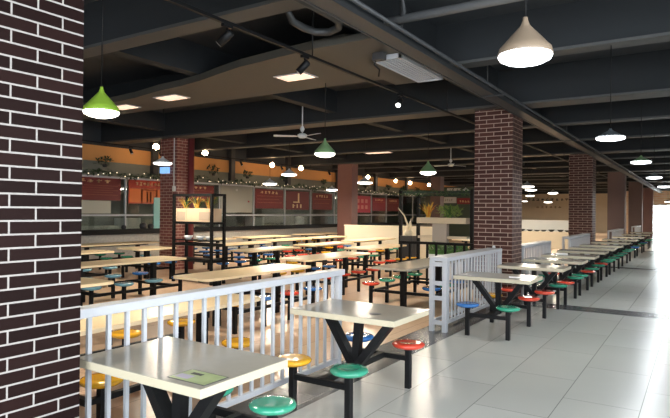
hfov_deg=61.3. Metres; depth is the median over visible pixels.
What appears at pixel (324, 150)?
pendant lamp
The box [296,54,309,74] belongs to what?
track spotlight
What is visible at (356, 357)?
table
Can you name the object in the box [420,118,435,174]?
pendant lamp
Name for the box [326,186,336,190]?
pendant lamp
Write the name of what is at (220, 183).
window
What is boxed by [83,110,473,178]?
ceiling beam
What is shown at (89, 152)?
wall
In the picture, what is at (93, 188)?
poster
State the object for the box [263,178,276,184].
pendant lamp
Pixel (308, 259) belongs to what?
dining table
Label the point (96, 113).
diffuser
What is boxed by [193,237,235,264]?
dining table
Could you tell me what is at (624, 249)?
table
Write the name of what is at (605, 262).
table
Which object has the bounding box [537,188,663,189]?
ceiling beam
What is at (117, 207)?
wall
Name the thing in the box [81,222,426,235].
counter
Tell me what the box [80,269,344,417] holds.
fence
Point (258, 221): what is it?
box
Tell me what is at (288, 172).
pendant lamp
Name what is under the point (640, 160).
pendant lamp
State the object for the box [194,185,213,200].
poster
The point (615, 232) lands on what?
fence
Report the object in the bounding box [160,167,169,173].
box
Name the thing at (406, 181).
pillar
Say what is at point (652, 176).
pendant lamp
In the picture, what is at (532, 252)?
fence
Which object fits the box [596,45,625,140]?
pendant lamp
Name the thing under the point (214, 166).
hanging plant
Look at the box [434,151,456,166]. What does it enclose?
ceiling fan
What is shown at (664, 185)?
pendant lamp
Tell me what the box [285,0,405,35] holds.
ceiling pipe
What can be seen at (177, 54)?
ceiling beam
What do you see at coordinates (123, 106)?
ceiling light
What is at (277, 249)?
dining table
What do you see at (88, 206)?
notice board
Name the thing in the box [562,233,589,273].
fence
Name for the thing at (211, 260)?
plant shelf
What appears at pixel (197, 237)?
bowl
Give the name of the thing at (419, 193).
frame
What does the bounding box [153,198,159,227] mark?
panel
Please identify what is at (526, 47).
pendant lamp
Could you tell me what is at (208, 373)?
table
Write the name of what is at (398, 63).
air vent
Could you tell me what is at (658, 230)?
pavement
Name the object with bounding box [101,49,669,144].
ceiling beam
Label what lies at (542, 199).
lettering
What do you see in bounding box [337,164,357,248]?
column
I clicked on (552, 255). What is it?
table
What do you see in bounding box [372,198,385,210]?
poster
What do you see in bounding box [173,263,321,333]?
dining table
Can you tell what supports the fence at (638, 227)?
on the floor
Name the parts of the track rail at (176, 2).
rod, rod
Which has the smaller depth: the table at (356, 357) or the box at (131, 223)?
the table at (356, 357)
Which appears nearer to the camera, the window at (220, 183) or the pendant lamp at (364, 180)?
the pendant lamp at (364, 180)
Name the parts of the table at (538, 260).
post, stool post, seat, stool post, seat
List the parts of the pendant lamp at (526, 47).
lamp shade, cord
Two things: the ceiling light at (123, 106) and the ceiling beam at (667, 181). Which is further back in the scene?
the ceiling beam at (667, 181)
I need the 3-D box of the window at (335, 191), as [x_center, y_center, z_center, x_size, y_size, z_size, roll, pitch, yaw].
[0.462,-0.072,29.294,0.070,1.660,1.972,0,0,33]
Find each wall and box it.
[81,120,473,260]
[81,179,416,227]
[344,225,431,258]
[420,198,422,216]
[444,187,473,236]
[522,190,669,232]
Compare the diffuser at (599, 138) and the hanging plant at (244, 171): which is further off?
the hanging plant at (244, 171)
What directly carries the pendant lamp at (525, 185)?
hanging from the ceiling
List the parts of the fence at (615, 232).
rail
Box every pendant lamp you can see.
[83,0,119,118]
[153,109,171,164]
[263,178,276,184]
[281,130,296,175]
[315,83,334,157]
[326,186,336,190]
[357,177,372,183]
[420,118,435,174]
[497,0,553,66]
[522,157,533,187]
[525,188,536,190]
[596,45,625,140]
[630,99,651,163]
[646,120,661,178]
[658,151,669,187]
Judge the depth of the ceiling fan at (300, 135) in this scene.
12.96 m
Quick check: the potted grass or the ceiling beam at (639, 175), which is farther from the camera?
the ceiling beam at (639, 175)
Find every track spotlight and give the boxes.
[216,23,233,46]
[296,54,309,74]
[395,93,402,107]
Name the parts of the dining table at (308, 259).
stool post, seat, table post, seat, stool post, table post, stool post, seat, seat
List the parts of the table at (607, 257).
stool post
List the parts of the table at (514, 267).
seat, stool post, post, stool post, seat, stool post, seat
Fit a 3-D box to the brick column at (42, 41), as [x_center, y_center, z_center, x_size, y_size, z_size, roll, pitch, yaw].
[-1.998,-0.507,3.169,0.800,4.400,0.750,0,0,33]
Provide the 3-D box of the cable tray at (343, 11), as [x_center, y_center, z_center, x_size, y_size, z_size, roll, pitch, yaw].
[13.312,-2.068,25.827,0.380,0.845,57.400,0,0,33]
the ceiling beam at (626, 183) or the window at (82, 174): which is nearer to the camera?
the window at (82, 174)
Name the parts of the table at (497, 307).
stool post, seat, seat, post, frame rail, stool post, seat, stool post, seat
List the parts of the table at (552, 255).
stool post, seat, stool post, seat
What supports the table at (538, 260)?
on the floor
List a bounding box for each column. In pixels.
[0,0,83,417]
[159,138,187,269]
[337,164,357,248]
[430,177,443,226]
[474,109,522,300]
[568,154,595,263]
[607,172,625,247]
[628,182,642,240]
[643,188,653,235]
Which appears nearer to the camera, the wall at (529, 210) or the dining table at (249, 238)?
the dining table at (249, 238)
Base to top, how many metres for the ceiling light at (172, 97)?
0.018 m
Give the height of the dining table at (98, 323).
0.760 m
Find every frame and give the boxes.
[398,188,473,267]
[655,205,669,232]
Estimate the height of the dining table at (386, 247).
0.760 m
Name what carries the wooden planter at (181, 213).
on the plant shelf
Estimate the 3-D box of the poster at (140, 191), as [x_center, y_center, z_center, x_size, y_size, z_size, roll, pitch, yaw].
[-6.226,-0.568,18.906,0.018,0.780,1.592,0,0,33]
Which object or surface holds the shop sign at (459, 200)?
attached to the wall at (462, 230)
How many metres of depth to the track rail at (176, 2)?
6.61 m
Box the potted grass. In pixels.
[418,202,435,217]
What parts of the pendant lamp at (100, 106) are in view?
lamp shade, cord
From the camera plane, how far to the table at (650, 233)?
27.95 m
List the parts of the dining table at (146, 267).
stool post, table post, table post, stool post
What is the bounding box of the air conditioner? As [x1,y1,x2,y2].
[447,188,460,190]
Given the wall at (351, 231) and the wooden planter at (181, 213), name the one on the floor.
the wall at (351, 231)
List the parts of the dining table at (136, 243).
table post, seat, under frame, seat, table post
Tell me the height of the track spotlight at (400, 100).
0.213 m
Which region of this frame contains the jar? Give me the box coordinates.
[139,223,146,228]
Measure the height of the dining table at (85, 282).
0.760 m
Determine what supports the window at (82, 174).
in the wall at (89, 152)
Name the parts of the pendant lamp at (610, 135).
lamp shade, cord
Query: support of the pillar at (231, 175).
attached to the wall at (89, 152)
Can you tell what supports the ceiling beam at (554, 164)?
attached to the ceiling
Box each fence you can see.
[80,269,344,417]
[429,245,501,332]
[521,240,550,294]
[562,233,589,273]
[608,229,623,244]
[631,225,640,243]
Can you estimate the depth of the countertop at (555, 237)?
27.80 m
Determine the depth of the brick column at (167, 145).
16.10 m
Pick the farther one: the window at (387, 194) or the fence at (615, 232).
the window at (387, 194)
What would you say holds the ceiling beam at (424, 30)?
attached to the ceiling
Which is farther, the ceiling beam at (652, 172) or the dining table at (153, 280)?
the ceiling beam at (652, 172)
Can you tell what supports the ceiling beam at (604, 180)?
attached to the ceiling
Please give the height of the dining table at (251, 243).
0.760 m
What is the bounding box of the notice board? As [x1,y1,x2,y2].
[82,200,110,212]
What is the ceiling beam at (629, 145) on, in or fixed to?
attached to the ceiling
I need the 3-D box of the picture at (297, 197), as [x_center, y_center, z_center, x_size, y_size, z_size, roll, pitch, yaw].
[-1.734,-0.387,25.859,0.006,0.672,0.678,0,0,33]
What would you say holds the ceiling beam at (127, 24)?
attached to the ceiling
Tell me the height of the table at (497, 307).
0.800 m
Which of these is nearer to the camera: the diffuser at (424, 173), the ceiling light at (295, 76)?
the ceiling light at (295, 76)
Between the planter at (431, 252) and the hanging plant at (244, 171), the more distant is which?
the hanging plant at (244, 171)
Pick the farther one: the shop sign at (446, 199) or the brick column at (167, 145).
the shop sign at (446, 199)
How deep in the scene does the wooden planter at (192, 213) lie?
13.18 m
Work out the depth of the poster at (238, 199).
22.53 m
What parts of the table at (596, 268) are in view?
stool post, seat, stool post, seat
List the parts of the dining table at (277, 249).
seat, table post, table post, seat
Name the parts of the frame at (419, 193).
post, post, post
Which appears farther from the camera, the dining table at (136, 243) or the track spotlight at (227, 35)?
the dining table at (136, 243)
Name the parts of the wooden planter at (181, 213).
inset panel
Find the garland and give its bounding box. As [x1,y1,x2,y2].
[82,168,424,197]
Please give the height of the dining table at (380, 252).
0.760 m
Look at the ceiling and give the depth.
9.10 m
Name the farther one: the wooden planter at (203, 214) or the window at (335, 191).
the window at (335, 191)
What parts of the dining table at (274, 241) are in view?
table post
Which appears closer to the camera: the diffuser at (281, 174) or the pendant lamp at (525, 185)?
the diffuser at (281, 174)
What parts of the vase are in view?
pot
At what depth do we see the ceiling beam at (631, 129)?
18.17 m
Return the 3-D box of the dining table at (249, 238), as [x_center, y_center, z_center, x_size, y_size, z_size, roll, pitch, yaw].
[-2.646,1.374,20.676,1.480,0.760,2.500,0,0,33]
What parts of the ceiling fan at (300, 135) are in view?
blade, motor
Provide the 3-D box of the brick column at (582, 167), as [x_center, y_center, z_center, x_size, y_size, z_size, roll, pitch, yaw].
[8.510,-0.342,19.446,0.750,4.400,0.700,0,0,33]
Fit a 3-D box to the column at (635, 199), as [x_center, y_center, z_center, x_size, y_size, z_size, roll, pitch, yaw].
[18.973,-0.177,35.663,0.750,4.400,0.700,0,0,33]
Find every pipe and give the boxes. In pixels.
[188,138,194,268]
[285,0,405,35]
[383,0,523,25]
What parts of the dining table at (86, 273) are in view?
table post, seat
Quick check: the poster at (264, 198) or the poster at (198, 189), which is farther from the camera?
the poster at (264, 198)
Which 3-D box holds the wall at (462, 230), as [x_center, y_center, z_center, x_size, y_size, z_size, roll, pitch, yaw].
[8.168,0.226,37.929,3.400,3.400,0.200,0,0,33]
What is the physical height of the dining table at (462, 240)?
0.760 m
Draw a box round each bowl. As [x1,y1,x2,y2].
[184,235,192,238]
[196,236,204,239]
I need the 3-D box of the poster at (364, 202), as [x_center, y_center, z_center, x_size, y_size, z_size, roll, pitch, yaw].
[1.522,-0.261,30.916,0.018,0.910,1.710,0,0,33]
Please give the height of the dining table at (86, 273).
0.760 m
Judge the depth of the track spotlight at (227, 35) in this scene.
5.39 m
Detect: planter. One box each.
[176,197,193,221]
[187,197,204,221]
[198,197,221,221]
[428,241,469,279]
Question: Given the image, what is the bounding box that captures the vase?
[398,208,416,261]
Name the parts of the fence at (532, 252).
post, rail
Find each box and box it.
[114,218,140,228]
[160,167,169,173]
[245,217,263,225]
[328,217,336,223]
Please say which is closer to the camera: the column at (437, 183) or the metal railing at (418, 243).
the metal railing at (418, 243)
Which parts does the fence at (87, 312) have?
rail, rail, post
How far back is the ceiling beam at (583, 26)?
7.37 m
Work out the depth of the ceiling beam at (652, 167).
28.80 m
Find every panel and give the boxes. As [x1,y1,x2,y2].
[83,33,445,115]
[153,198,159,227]
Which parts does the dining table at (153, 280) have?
table post, stool post, seat, stool post, seat, stool post, seat, under frame, stool post, seat, table post, stool post, seat, stool post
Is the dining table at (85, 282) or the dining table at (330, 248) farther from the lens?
the dining table at (330, 248)
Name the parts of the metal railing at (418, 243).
rail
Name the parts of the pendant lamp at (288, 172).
lamp shade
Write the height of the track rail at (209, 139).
0.870 m
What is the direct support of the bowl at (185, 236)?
on the plant shelf
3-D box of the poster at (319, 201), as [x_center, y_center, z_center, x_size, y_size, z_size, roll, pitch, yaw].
[-0.616,-0.360,27.602,0.018,0.780,1.692,0,0,33]
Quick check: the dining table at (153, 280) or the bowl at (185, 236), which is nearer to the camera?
the dining table at (153, 280)
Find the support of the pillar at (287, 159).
attached to the wall at (89, 152)
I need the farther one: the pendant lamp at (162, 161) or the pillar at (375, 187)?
the pillar at (375, 187)
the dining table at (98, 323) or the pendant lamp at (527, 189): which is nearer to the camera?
the dining table at (98, 323)
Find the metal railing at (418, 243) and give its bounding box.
[400,241,473,288]
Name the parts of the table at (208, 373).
post, seat, frame rail, seat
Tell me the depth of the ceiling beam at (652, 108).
15.01 m
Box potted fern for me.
[436,204,462,217]
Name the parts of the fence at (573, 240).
post, rail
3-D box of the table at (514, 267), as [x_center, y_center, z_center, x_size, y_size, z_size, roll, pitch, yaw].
[3.436,1.371,9.730,1.070,0.800,1.360,0,0,33]
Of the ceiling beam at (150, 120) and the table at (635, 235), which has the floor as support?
the table at (635, 235)
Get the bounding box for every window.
[82,174,125,215]
[124,177,159,225]
[194,182,219,184]
[218,183,253,226]
[252,186,284,225]
[283,188,310,224]
[309,189,334,223]
[333,191,337,223]
[370,193,385,222]
[385,194,398,222]
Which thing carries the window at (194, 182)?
in the wall at (89, 152)
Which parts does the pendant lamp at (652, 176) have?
lamp shade, cord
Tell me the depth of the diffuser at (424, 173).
13.24 m
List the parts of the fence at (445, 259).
post, panel, post, rail, rail, rail, post, post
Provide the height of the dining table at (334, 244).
0.760 m
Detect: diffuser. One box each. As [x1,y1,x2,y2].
[83,109,118,118]
[154,162,171,164]
[281,174,296,175]
[315,152,334,157]
[420,172,435,174]
[498,48,552,66]
[596,136,625,140]
[630,161,651,163]
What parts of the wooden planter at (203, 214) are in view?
inset panel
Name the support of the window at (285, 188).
in the wall at (89, 152)
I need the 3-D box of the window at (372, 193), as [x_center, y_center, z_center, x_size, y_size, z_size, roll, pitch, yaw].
[2.508,-0.040,32.466,0.070,1.660,1.822,0,0,33]
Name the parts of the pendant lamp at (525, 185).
lamp shade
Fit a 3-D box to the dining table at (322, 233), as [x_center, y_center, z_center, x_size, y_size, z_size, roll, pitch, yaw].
[-0.752,1.405,23.797,1.480,0.760,2.600,0,0,33]
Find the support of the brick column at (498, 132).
on the floor
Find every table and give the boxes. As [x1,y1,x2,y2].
[79,294,260,417]
[80,336,296,417]
[81,241,159,272]
[81,250,117,286]
[81,256,186,305]
[81,277,113,344]
[116,246,177,278]
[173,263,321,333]
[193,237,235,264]
[203,241,273,269]
[216,246,312,280]
[233,235,290,257]
[256,238,311,263]
[272,251,378,298]
[277,299,428,417]
[284,241,358,270]
[292,232,339,252]
[299,236,351,254]
[334,244,416,278]
[337,238,398,264]
[362,257,469,306]
[450,239,469,250]
[453,271,542,340]
[497,262,570,318]
[523,257,587,305]
[541,253,598,295]
[557,249,608,286]
[569,246,616,280]
[579,244,622,274]
[591,241,630,268]
[602,238,637,262]
[612,236,643,257]
[622,234,649,252]
[630,232,654,248]
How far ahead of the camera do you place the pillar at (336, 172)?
28.52 m
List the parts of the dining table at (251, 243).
table post, table post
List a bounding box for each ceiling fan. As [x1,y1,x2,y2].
[273,106,320,139]
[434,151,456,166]
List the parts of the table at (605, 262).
stool post, stool post, seat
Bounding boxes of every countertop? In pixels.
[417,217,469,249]
[522,220,568,248]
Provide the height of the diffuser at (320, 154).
0.082 m
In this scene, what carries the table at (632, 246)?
on the floor
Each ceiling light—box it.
[116,104,140,109]
[153,94,189,100]
[273,72,318,81]
[366,151,392,153]
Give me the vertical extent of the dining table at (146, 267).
0.760 m
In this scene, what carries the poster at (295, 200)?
attached to the window at (285, 188)
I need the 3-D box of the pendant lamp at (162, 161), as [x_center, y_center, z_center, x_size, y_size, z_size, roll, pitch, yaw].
[-3.789,-1.827,12.460,0.404,1.723,0.404,0,0,33]
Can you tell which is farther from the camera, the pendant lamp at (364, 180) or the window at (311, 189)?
the window at (311, 189)
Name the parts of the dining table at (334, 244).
table post, table post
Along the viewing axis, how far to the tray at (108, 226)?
17.43 m
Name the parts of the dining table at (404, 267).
stool post, seat, stool post, seat, table post, stool post, seat, seat, table post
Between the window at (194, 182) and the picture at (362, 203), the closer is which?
the window at (194, 182)
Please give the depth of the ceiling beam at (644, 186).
46.45 m
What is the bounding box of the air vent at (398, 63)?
[372,51,442,82]
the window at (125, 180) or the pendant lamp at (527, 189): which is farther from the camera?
the pendant lamp at (527, 189)
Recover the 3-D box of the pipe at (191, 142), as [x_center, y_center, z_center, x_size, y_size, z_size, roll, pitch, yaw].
[-4.144,-0.228,16.243,0.180,3.900,0.180,0,0,33]
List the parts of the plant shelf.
post, post, post, post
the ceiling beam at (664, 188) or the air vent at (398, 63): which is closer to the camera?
the air vent at (398, 63)
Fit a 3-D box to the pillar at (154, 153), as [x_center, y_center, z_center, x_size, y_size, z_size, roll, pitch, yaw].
[-6.074,-1.911,19.005,0.160,1.550,0.220,0,0,33]
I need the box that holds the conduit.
[172,138,175,190]
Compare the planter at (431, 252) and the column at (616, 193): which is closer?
the planter at (431, 252)
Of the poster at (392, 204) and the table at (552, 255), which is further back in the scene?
the poster at (392, 204)
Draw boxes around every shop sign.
[444,197,456,202]
[457,198,469,203]
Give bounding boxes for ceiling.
[83,0,669,112]
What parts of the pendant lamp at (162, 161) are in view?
lamp shade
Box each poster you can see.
[82,177,120,200]
[128,180,159,203]
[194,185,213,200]
[220,185,251,212]
[255,188,283,208]
[286,191,308,209]
[312,193,331,209]
[358,196,370,212]
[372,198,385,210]
[387,199,398,210]
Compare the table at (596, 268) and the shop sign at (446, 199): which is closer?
the table at (596, 268)
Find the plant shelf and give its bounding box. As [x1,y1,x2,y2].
[172,194,225,285]
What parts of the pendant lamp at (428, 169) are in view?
lamp shade, cord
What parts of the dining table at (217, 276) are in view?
table post, stool post, seat, stool post, table post, stool post, seat, seat, stool post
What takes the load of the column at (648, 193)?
on the floor
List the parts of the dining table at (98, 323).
stool post, seat, seat, stool post, seat, table post, seat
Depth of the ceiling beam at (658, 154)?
23.18 m
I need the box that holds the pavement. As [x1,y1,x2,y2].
[653,228,669,233]
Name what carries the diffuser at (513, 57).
attached to the pendant lamp at (526, 47)
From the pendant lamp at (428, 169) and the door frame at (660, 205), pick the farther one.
the door frame at (660, 205)
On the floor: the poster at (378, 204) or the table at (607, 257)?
the table at (607, 257)
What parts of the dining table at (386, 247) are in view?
table post, seat, table post, seat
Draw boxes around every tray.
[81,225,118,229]
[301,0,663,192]
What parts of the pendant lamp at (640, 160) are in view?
lamp shade, cord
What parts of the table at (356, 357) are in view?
stool post, seat, stool post, seat, frame rail, post, seat, stool post, seat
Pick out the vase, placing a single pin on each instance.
(407, 237)
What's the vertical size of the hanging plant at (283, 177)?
0.334 m
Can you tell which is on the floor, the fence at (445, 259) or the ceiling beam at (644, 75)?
the fence at (445, 259)
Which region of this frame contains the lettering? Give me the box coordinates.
[532,198,566,207]
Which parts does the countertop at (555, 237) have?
panel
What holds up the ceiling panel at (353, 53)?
hanging from the ceiling beam at (150, 120)
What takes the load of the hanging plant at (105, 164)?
attached to the wall at (89, 152)
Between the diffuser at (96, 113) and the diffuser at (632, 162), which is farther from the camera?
the diffuser at (632, 162)
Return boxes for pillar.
[150,141,158,174]
[228,149,234,180]
[285,157,290,184]
[335,170,337,188]
[373,173,377,190]
[404,178,407,190]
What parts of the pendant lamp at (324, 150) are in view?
lamp shade, cord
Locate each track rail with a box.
[82,139,448,184]
[165,0,627,185]
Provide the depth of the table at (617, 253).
17.90 m
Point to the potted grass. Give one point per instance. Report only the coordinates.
(427, 210)
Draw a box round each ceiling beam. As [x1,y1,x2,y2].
[83,0,305,58]
[83,0,669,118]
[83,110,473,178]
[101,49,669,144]
[109,37,565,176]
[194,96,669,151]
[246,119,669,158]
[291,136,669,166]
[333,151,669,169]
[342,0,626,175]
[365,157,669,173]
[390,164,669,177]
[414,171,669,179]
[444,174,669,181]
[450,177,669,184]
[466,181,669,185]
[522,185,669,189]
[522,188,669,190]
[534,183,669,186]
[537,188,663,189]
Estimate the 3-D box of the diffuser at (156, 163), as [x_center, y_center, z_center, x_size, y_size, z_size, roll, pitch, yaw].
[-3.797,-0.999,12.457,0.396,0.067,0.396,0,0,33]
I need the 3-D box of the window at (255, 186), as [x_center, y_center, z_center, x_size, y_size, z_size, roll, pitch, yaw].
[-2.810,-0.124,24.223,0.070,1.660,2.102,0,0,33]
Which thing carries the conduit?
attached to the brick column at (167, 145)
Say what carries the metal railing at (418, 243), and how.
on the floor
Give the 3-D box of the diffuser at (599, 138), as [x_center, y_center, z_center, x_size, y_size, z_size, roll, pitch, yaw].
[3.432,-0.878,7.042,0.337,0.057,0.337,0,0,33]
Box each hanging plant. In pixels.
[95,156,111,166]
[207,164,219,175]
[243,170,252,178]
[280,176,287,181]
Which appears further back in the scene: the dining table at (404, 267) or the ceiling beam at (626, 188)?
the ceiling beam at (626, 188)
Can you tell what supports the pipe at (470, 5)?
hanging from the ceiling
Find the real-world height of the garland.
0.437 m
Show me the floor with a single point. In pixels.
(605, 353)
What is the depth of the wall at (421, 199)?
45.93 m
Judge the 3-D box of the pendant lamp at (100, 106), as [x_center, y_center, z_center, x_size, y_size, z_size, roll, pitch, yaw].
[-2.164,-1.773,5.258,0.323,1.857,0.323,0,0,33]
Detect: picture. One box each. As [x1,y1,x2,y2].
[129,188,159,202]
[293,193,301,207]
[358,199,367,208]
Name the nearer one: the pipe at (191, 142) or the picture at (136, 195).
the pipe at (191, 142)
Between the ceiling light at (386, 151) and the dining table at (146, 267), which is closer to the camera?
the dining table at (146, 267)
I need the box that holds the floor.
[79,232,669,417]
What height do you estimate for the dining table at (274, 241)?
0.760 m

